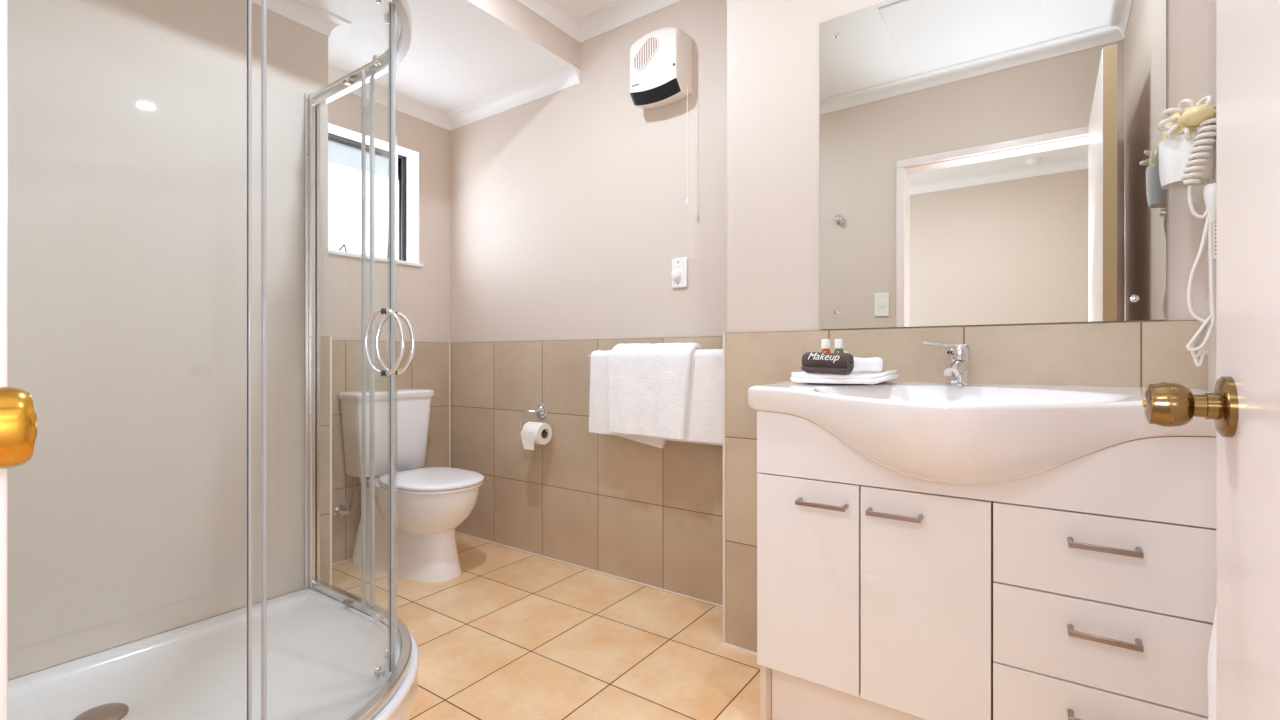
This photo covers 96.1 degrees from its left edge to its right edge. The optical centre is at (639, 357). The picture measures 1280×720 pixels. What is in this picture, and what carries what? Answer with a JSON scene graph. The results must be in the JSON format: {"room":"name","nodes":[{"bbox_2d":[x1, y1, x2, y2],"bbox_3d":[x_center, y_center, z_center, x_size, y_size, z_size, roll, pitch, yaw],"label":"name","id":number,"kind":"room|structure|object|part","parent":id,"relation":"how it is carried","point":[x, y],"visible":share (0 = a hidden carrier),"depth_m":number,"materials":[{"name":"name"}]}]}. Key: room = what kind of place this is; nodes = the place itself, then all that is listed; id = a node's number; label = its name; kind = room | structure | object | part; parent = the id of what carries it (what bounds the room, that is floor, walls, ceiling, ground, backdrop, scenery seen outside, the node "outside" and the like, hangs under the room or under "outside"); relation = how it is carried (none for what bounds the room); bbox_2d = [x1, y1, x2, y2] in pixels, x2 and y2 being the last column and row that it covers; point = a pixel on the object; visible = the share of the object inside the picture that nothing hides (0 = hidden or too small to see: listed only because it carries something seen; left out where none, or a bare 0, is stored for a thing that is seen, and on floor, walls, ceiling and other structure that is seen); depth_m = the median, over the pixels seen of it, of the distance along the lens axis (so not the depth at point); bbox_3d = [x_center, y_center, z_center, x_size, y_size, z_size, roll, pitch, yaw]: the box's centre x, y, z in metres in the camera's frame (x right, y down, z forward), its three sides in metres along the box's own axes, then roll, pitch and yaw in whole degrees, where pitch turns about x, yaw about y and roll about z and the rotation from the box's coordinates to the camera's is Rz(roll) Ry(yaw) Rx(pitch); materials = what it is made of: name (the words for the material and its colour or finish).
{"room":"hotel bathroom","nodes":[
{"label":"hotel bathroom","id":0,"kind":"room"},
{"bbox_2d":[8,0,328,680],"bbox_3d":[-1.716,-0.186,1.960,0.416,2.312,1.097,0,0,35],"label":"wall","id":1,"kind":"structure","parent":0,"point":[215,30],"depth_m":2.09,"materials":[{"name":"beige paint"}]},
{"bbox_2d":[8,0,304,679],"bbox_3d":[-1.151,-0.066,1.524,1.021,1.900,1.036,0,0,35],"label":"lining","id":2,"kind":"object","parent":1,"relation":"attached to","point":[127,150],"visible":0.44,"depth_m":1.81,"materials":[{"name":"beige plastic"}]},
{"bbox_2d":[329,337,331,584],"bbox_3d":[-1.232,0.443,2.287,0.009,1.054,0.009,0,0,35],"label":"trim","id":3,"kind":"structure","parent":1,"relation":"attached to","point":[330,338],"depth_m":2.28,"materials":[{"name":"white plastic"}]},
{"bbox_2d":[252,0,579,130],"bbox_3d":[-1.241,-1.310,2.155,0.966,0.064,1.963,0,0,35],"label":"crown molding","id":4,"kind":"structure","parent":1,"relation":"attached to","point":[303,12],"depth_m":2.81,"materials":[{"name":"white paint"}]},
{"bbox_2d":[328,93,449,563],"bbox_3d":[-1.709,-0.330,2.481,0.190,2.600,2.195,0,0,35],"label":"wall","id":5,"kind":"structure","parent":0,"point":[422,293],"depth_m":3.01,"materials":[{"name":"beige paint"}]},
{"bbox_2d":[334,476,355,517],"bbox_3d":[-1.389,0.653,2.700,0.077,0.200,0.078,0,0,35],"label":"valve","id":6,"kind":"object","parent":5,"relation":"attached to","point":[340,510],"visible":0.99,"depth_m":2.70,"materials":[{"name":"silver metal"}]},
{"bbox_2d":[328,141,398,180],"bbox_3d":[-1.746,-1.250,3.196,0.697,0.080,2.800,0,0,35],"label":"eave","id":7,"kind":"object","parent":5,"relation":"attached to","point":[338,154],"depth_m":3.51},
{"bbox_2d":[328,123,422,266],"bbox_3d":[-1.474,-0.793,2.838,0.241,0.614,0.749,0,0,35],"label":"window","id":8,"kind":"structure","parent":5,"relation":"in","point":[407,160],"depth_m":3.09,"materials":[{"name":"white metal"}]},
{"bbox_3d":[-1.536,-0.801,2.881,0.091,0.566,0.667,0,0,35],"label":"sash","id":9,"kind":"part","parent":8,"relation":"part of","materials":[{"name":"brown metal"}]},
{"bbox_3d":[-1.429,-0.495,2.806,0.130,0.018,0.749,0,0,35],"label":"sill","id":10,"kind":"part","parent":8,"relation":"part of","materials":[{"name":"white paint"}]},
{"bbox_2d":[306,0,569,112],"bbox_3d":[-1.252,-1.372,2.219,1.057,0.060,2.055,0,0,35],"label":"ceiling","id":11,"kind":"structure","parent":0,"point":[459,55],"depth_m":2.51,"materials":[{"name":"white paint"}]},
{"bbox_2d":[467,0,579,68],"bbox_3d":[-0.847,-1.436,1.876,0.001,0.188,1.963,0,0,35],"label":"wall","id":12,"kind":"structure","parent":0,"point":[514,14],"depth_m":2.44,"materials":[{"name":"beige paint"}]},
{"bbox_2d":[332,533,759,719],"bbox_3d":[-0.400,0.995,1.548,3.123,0.050,2.065,0,0,35],"label":"floor","id":13,"kind":"structure","parent":0,"point":[517,635],"depth_m":1.94,"materials":[{"name":"beige tile"}]},
{"bbox_2d":[8,588,418,719],"bbox_3d":[-1.125,0.927,1.523,1.049,0.085,1.057,0,0,35],"label":"shower tray","id":14,"kind":"object","parent":13,"relation":"on","point":[324,653],"visible":0.81,"depth_m":1.67,"materials":[{"name":"white plastic"}]},
{"bbox_2d":[247,0,415,719],"bbox_3d":[-0.904,-0.065,1.563,0.532,1.898,1.458,0,0,-10],"label":"shower door frame","id":15,"kind":"structure","parent":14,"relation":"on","point":[399,40],"depth_m":1.76,"materials":[{"name":"metal"}]},
{"bbox_3d":[-0.902,-0.057,0.992,0.006,1.819,0.397,0,0,35],"label":"fixed panel","id":16,"kind":"part","parent":15,"relation":"part of","materials":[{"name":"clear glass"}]},
{"bbox_3d":[-1.087,-0.057,2.099,0.390,1.819,0.006,0,0,35],"label":"fixed panel","id":17,"kind":"part","parent":15,"relation":"part of","materials":[{"name":"clear glass"}]},
{"bbox_3d":[-0.899,-0.987,1.560,0.505,0.038,1.423,0,0,-9],"label":"rail","id":18,"kind":"part","parent":15,"relation":"part of","materials":[{"name":"metal"}]},
{"bbox_3d":[-0.896,0.870,1.560,0.498,0.029,1.423,0,0,-9],"label":"rail","id":19,"kind":"part","parent":15,"relation":"part of","materials":[{"name":"metal"}]},
{"bbox_3d":[-0.716,-0.042,1.540,0.050,0.179,0.014,0,0,-3],"label":"handle","id":20,"kind":"part","parent":15,"relation":"part of","materials":[{"name":"silver metal"}]},
{"bbox_3d":[-0.734,-0.042,1.647,0.050,0.179,0.014,0,0,-16],"label":"handle","id":21,"kind":"part","parent":15,"relation":"part of","materials":[{"name":"silver metal"}]},
{"bbox_3d":[-0.719,-0.058,1.391,0.044,1.849,0.397,0,0,14],"label":"door panel","id":22,"kind":"part","parent":15,"relation":"part of","materials":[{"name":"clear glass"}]},
{"bbox_3d":[-0.803,-0.058,1.804,0.053,1.849,0.446,0,0,-35],"label":"door panel","id":23,"kind":"part","parent":15,"relation":"part of","materials":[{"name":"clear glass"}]},
{"bbox_3d":[-0.656,-0.042,1.543,0.050,0.179,0.014,0,0,-3],"label":"handle","id":24,"kind":"part","parent":15,"relation":"part of","materials":[{"name":"silver metal"}]},
{"bbox_3d":[-0.676,-0.042,1.663,0.050,0.179,0.014,0,0,-16],"label":"handle","id":25,"kind":"part","parent":15,"relation":"part of","materials":[{"name":"silver metal"}]},
{"bbox_2d":[339,389,483,581],"bbox_3d":[-1.023,0.563,2.666,0.700,0.814,0.404,0,0,35],"label":"toilet","id":26,"kind":"object","parent":13,"relation":"on","point":[431,502],"visible":0.91,"depth_m":2.59,"materials":[{"name":"white ceramic"}]},
{"bbox_3d":[-1.230,0.177,2.812,0.193,0.035,0.404,0,0,35],"label":"cistern lid","id":27,"kind":"part","parent":26,"relation":"part of","materials":[{"name":"white ceramic"}]},
{"bbox_3d":[-0.929,0.564,2.599,0.460,0.016,0.380,0,0,35],"label":"seat","id":28,"kind":"part","parent":26,"relation":"part of","materials":[{"name":"white plastic"}]},
{"bbox_3d":[-0.929,0.542,2.599,0.470,0.023,0.386,0,0,35],"label":"seat lid","id":29,"kind":"part","parent":26,"relation":"part of","materials":[{"name":"white plastic"}]},
{"bbox_2d":[332,343,756,654],"bbox_3d":[-0.444,0.443,2.257,2.133,1.054,0.858,0,0,35],"label":"joint","id":30,"kind":"object","parent":13,"relation":"on","point":[727,644],"visible":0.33,"depth_m":2.66,"materials":[{"name":"white plastic"}]},
{"bbox_2d":[757,411,1215,719],"bbox_3d":[0.766,0.553,1.365,0.897,0.834,0.398,0,0,35],"label":"vanity cabinet","id":31,"kind":"object","parent":13,"relation":"on","point":[1082,588],"visible":0.87,"depth_m":1.20,"materials":[{"name":"laminate"}]},
{"bbox_3d":[0.411,0.545,1.420,0.254,0.493,0.018,0,0,35],"label":"door","id":32,"kind":"part","parent":31,"relation":"part of","materials":[{"name":"white plastic"}]},
{"bbox_3d":[0.426,0.351,1.366,0.118,0.010,0.006,0,0,35],"label":"handle","id":33,"kind":"part","parent":31,"relation":"part of","materials":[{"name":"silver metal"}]},
{"bbox_3d":[0.559,0.351,1.272,0.114,0.010,0.006,0,0,35],"label":"handle","id":34,"kind":"part","parent":31,"relation":"part of","materials":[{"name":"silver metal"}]},
{"bbox_3d":[0.624,0.545,1.270,0.260,0.493,0.018,0,0,35],"label":"door","id":35,"kind":"part","parent":31,"relation":"part of","materials":[{"name":"white plastic"}]},
{"bbox_2d":[748,381,1215,484],"bbox_3d":[0.716,0.167,1.314,0.918,0.201,0.540,0,0,35],"label":"washbasin","id":36,"kind":"object","parent":31,"relation":"in","point":[938,432],"visible":0.83,"depth_m":1.12,"materials":[{"name":"white ceramic"}]},
{"bbox_2d":[790,370,898,383],"bbox_3d":[0.559,0.050,1.573,0.265,0.035,0.210,0,0,35],"label":"towel","id":37,"kind":"object","parent":36,"relation":"on","point":[801,377],"visible":0.91,"depth_m":1.49,"materials":[{"name":"white fabric"}]},
{"bbox_2d":[821,339,830,352],"bbox_3d":[0.526,-0.005,1.627,0.025,0.097,0.026,0,0,35],"label":"toiletry bottle","id":38,"kind":"object","parent":37,"relation":"on","point":[825,343],"visible":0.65,"depth_m":1.62,"materials":[{"name":"white plastic"}]},
{"bbox_2d":[801,352,853,374],"bbox_3d":[0.492,0.014,1.516,0.126,0.060,0.062,0,0,42],"label":"towel","id":39,"kind":"object","parent":37,"relation":"on","point":[812,362],"visible":1,"depth_m":1.50,"materials":[{"name":"brown fabric"}]},
{"bbox_2d":[834,339,843,352],"bbox_3d":[0.556,-0.005,1.606,0.025,0.097,0.026,0,0,35],"label":"toiletry bottle","id":40,"kind":"object","parent":37,"relation":"on","point":[838,342],"visible":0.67,"depth_m":1.60,"materials":[{"name":"white plastic"}]},
{"bbox_2d":[852,357,882,372],"bbox_3d":[0.603,0.019,1.545,0.085,0.041,0.047,0,0,10],"label":"cloth","id":41,"kind":"object","parent":37,"relation":"on","point":[874,364],"visible":0.73,"depth_m":1.53,"materials":[{"name":"white fabric"}]},
{"bbox_2d":[921,341,972,384],"bbox_3d":[0.785,0.013,1.428,0.129,0.111,0.114,0,0,-13],"label":"mixer tap","id":42,"kind":"object","parent":36,"relation":"on","point":[958,371],"visible":1,"depth_m":1.44,"materials":[{"name":"silver metal"}]},
{"bbox_3d":[0.778,-0.025,1.468,0.123,0.035,0.050,0,0,7],"label":"lever","id":43,"kind":"part","parent":42,"relation":"part of","materials":[{"name":"silver metal"}]},
{"bbox_3d":[0.778,0.023,1.412,0.042,0.052,0.106,0,0,35],"label":"spout","id":44,"kind":"part","parent":42,"relation":"part of","materials":[{"name":"silver metal"}]},
{"bbox_3d":[0.825,0.684,1.101,0.010,0.010,0.026,0,0,35],"label":"handle post","id":45,"kind":"part","parent":31,"relation":"part of","materials":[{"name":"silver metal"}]},
{"bbox_3d":[0.825,0.519,1.101,0.010,0.010,0.026,0,0,35],"label":"handle post","id":46,"kind":"part","parent":31,"relation":"part of","materials":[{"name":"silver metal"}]},
{"bbox_3d":[0.857,0.686,1.060,0.108,0.010,0.006,0,0,35],"label":"handle","id":47,"kind":"part","parent":31,"relation":"part of","materials":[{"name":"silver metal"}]},
{"bbox_3d":[0.887,0.711,1.084,0.376,0.163,0.018,0,0,35],"label":"drawer","id":48,"kind":"part","parent":31,"relation":"part of","materials":[{"name":"white plastic"}]},
{"bbox_3d":[0.887,0.545,1.084,0.376,0.162,0.018,0,0,35],"label":"drawer","id":49,"kind":"part","parent":31,"relation":"part of","materials":[{"name":"white plastic"}]},
{"bbox_3d":[0.887,0.380,1.084,0.376,0.162,0.018,0,0,35],"label":"drawer","id":50,"kind":"part","parent":31,"relation":"part of","materials":[{"name":"white plastic"}]},
{"bbox_3d":[0.857,0.521,1.060,0.108,0.010,0.006,0,0,35],"label":"handle","id":51,"kind":"part","parent":31,"relation":"part of","materials":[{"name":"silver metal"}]},
{"bbox_3d":[0.857,0.353,1.060,0.108,0.010,0.006,0,0,35],"label":"handle","id":52,"kind":"part","parent":31,"relation":"part of","materials":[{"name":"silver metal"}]},
{"bbox_3d":[0.907,0.519,1.044,0.010,0.010,0.026,0,0,35],"label":"handle post","id":53,"kind":"part","parent":31,"relation":"part of","materials":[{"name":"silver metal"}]},
{"bbox_2d":[450,0,726,604],"bbox_3d":[-0.282,-0.330,2.742,2.038,2.600,0.120,0,0,35],"label":"wall","id":54,"kind":"structure","parent":0,"point":[570,215],"depth_m":2.64,"materials":[{"name":"beige paint"}]},
{"bbox_2d":[520,404,547,431],"bbox_3d":[-0.487,0.285,2.768,0.189,0.125,0.073,0,0,35],"label":"toilet roll holder","id":55,"kind":"object","parent":54,"relation":"attached to","point":[541,410],"visible":0.92,"depth_m":2.79,"materials":[{"name":"silver metal"}]},
{"bbox_2d":[521,422,551,449],"bbox_3d":[-0.491,0.367,2.728,0.105,0.122,0.106,0,0,35],"label":"toilet roll","id":56,"kind":"object","parent":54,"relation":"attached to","point":[531,433],"visible":0.99,"depth_m":2.69,"materials":[{"name":"paper"}]},
{"bbox_2d":[517,0,681,42],"bbox_3d":[-0.004,-1.498,1.279,2.065,0.064,1.963,0,0,35],"label":"crown molding","id":57,"kind":"structure","parent":54,"relation":"attached to","point":[620,13],"depth_m":2.52,"materials":[{"name":"white paint"}]},
{"bbox_2d":[630,27,691,204],"bbox_3d":[0.086,-0.968,2.345,0.258,0.724,0.117,0,0,35],"label":"heater","id":58,"kind":"object","parent":54,"relation":"attached to","point":[661,59],"visible":1,"depth_m":2.30,"materials":[{"name":"white plastic"}]},
{"bbox_2d":[632,36,658,70],"bbox_3d":[0.021,-1.229,2.324,0.133,0.123,0.007,0,0,35],"label":"grille","id":59,"kind":"object","parent":58,"relation":"attached to","point":[645,51],"depth_m":2.32,"materials":[{"name":"white plastic"}]},
{"bbox_3d":[0.188,-0.855,2.275,0.003,0.450,0.003,0,0,35],"label":"pull cord","id":60,"kind":"part","parent":58,"relation":"part of","materials":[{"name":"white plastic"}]},
{"bbox_2d":[671,257,687,287],"bbox_3d":[0.158,-0.348,2.350,0.072,0.121,0.026,0,0,35],"label":"switch","id":61,"kind":"object","parent":54,"relation":"attached to","point":[679,274],"visible":1,"depth_m":2.35,"materials":[{"name":"white plastic"}]},
{"bbox_3d":[0.090,-0.004,2.347,0.715,0.048,0.093,0,0,35],"label":"towel rail","id":62,"kind":"object","parent":54,"relation":"attached to","visible":0},
{"bbox_2d":[589,349,722,448],"bbox_3d":[0.072,0.166,2.312,0.690,0.399,0.063,0,0,35],"label":"bath towel","id":63,"kind":"object","parent":62,"relation":"hanging from","point":[704,412],"visible":0.4,"depth_m":2.19,"materials":[{"name":"white fabric"}]},
{"bbox_2d":[608,343,701,438],"bbox_3d":[0.058,0.124,2.320,0.401,0.371,0.120,0,0,35],"label":"hand towel","id":64,"kind":"object","parent":63,"relation":"on","point":[648,384],"visible":0.95,"depth_m":2.27,"materials":[{"name":"white fabric"}]},
{"bbox_2d":[557,0,620,17],"bbox_3d":[0.020,-1.570,1.288,2.135,0.080,2.105,0,0,35],"label":"ceiling","id":65,"kind":"structure","parent":0,"point":[581,8],"depth_m":2.50,"materials":[{"name":"white paint"}]},
{"bbox_2d":[725,0,1207,652],"bbox_3d":[0.918,-0.330,1.734,1.285,2.600,0.378,0,0,35],"label":"wall","id":66,"kind":"structure","parent":0,"point":[773,46],"depth_m":1.80,"materials":[{"name":"beige paint"}]},
{"bbox_2d":[723,333,724,642],"bbox_3d":[0.287,0.443,1.952,0.009,1.054,0.009,0,0,35],"label":"trim","id":67,"kind":"structure","parent":66,"relation":"attached to","point":[723,333],"depth_m":1.95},
{"bbox_2d":[820,0,1165,328],"bbox_3d":[0.874,-0.557,1.534,0.789,0.938,0.014,0,0,35],"label":"wall mirror","id":68,"kind":"object","parent":66,"relation":"attached to","point":[983,162],"visible":0.99,"depth_m":1.51,"materials":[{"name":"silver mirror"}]},
{"bbox_2d":[1207,0,1215,391],"bbox_3d":[0.826,-0.330,0.578,0.100,2.600,2.017,0,0,35],"label":"wall","id":69,"kind":"structure","parent":0,"point":[1211,4],"depth_m":1.24,"materials":[{"name":"beige paint"}]},
{"bbox_2d":[1158,109,1215,189],"bbox_3d":[1.157,-0.435,1.214,0.093,0.154,0.095,0,0,35],"label":"holder","id":70,"kind":"object","parent":69,"relation":"attached to","point":[1173,154],"visible":0.63,"depth_m":1.20,"materials":[{"name":"white plastic"}]},
{"bbox_2d":[1157,95,1215,366],"bbox_3d":[1.149,-0.258,1.193,0.113,0.550,0.113,0,0,-23],"label":"hair dryer","id":71,"kind":"object","parent":70,"relation":"hanging from","point":[1199,117],"visible":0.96,"depth_m":1.16,"materials":[{"name":"beige plastic"}]},
{"bbox_3d":[1.127,-0.442,1.170,0.111,0.181,0.049,0,0,35],"label":"coiled cord","id":72,"kind":"part","parent":71,"relation":"part of","materials":[{"name":"white plastic"}]},
{"bbox_3d":[1.132,-0.492,1.169,0.052,0.038,0.068,0,0,35],"label":"handle","id":73,"kind":"part","parent":71,"relation":"part of","materials":[{"name":"beige plastic"}]},
{"bbox_3d":[1.137,-0.167,1.166,0.046,0.368,0.024,0,0,35],"label":"cord","id":74,"kind":"part","parent":71,"relation":"part of","materials":[{"name":"white plastic"}]},
{"bbox_3d":[1.192,-0.435,1.190,0.010,0.154,0.072,0,0,35],"label":"plate","id":75,"kind":"part","parent":70,"relation":"part of","materials":[{"name":"white plastic"}]},
{"bbox_3d":[0.914,0.164,0.842,0.060,0.032,0.032,0,0,35],"label":"towel hook","id":76,"kind":"object","parent":69,"relation":"attached to","visible":0},
{"bbox_2d":[1207,610,1215,719],"bbox_3d":[0.898,0.450,0.847,0.090,0.560,0.163,0,0,35],"label":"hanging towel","id":77,"kind":"object","parent":76,"relation":"hanging from","point":[1211,665],"visible":0.11,"depth_m":0.86,"materials":[{"name":"white fabric"}]},
{"bbox_3d":[-0.997,-0.330,0.706,3.223,2.600,0.120,0,0,35],"label":"wall","id":78,"kind":"structure","parent":0,"visible":0},
{"bbox_2d":[0,0,7,719],"bbox_3d":[-0.135,-0.062,0.181,0.940,2.065,0.019,0,0,35],"label":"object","id":79,"kind":"structure","parent":78,"relation":"attached to","point":[3,3],"depth_m":0.43,"materials":[{"name":"white paint"}]},
{"bbox_2d":[1142,0,1279,719],"bbox_3d":[0.434,-0.066,0.317,0.165,2.048,0.829,0,0,35],"label":"door","id":80,"kind":"structure","parent":78,"relation":"in","point":[1244,404],"depth_m":0.56,"materials":[{"name":"white paint"}]},
{"bbox_3d":[0.596,0.052,0.633,0.060,0.049,0.049,0,0,35],"label":"knob","id":81,"kind":"part","parent":80,"relation":"part of","materials":[{"name":"gold metal"}]},
{"bbox_3d":[-0.178,-0.050,0.126,0.885,2.040,0.120,0,0,35],"label":"door frame","id":82,"kind":"structure","parent":0,"visible":0},
{"bbox_2d":[0,387,36,468],"bbox_3d":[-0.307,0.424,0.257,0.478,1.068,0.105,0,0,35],"label":"door knob","id":83,"kind":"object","parent":82,"relation":"attached to","point":[18,418],"depth_m":0.39,"materials":[{"name":"gold metal"}]}
]}

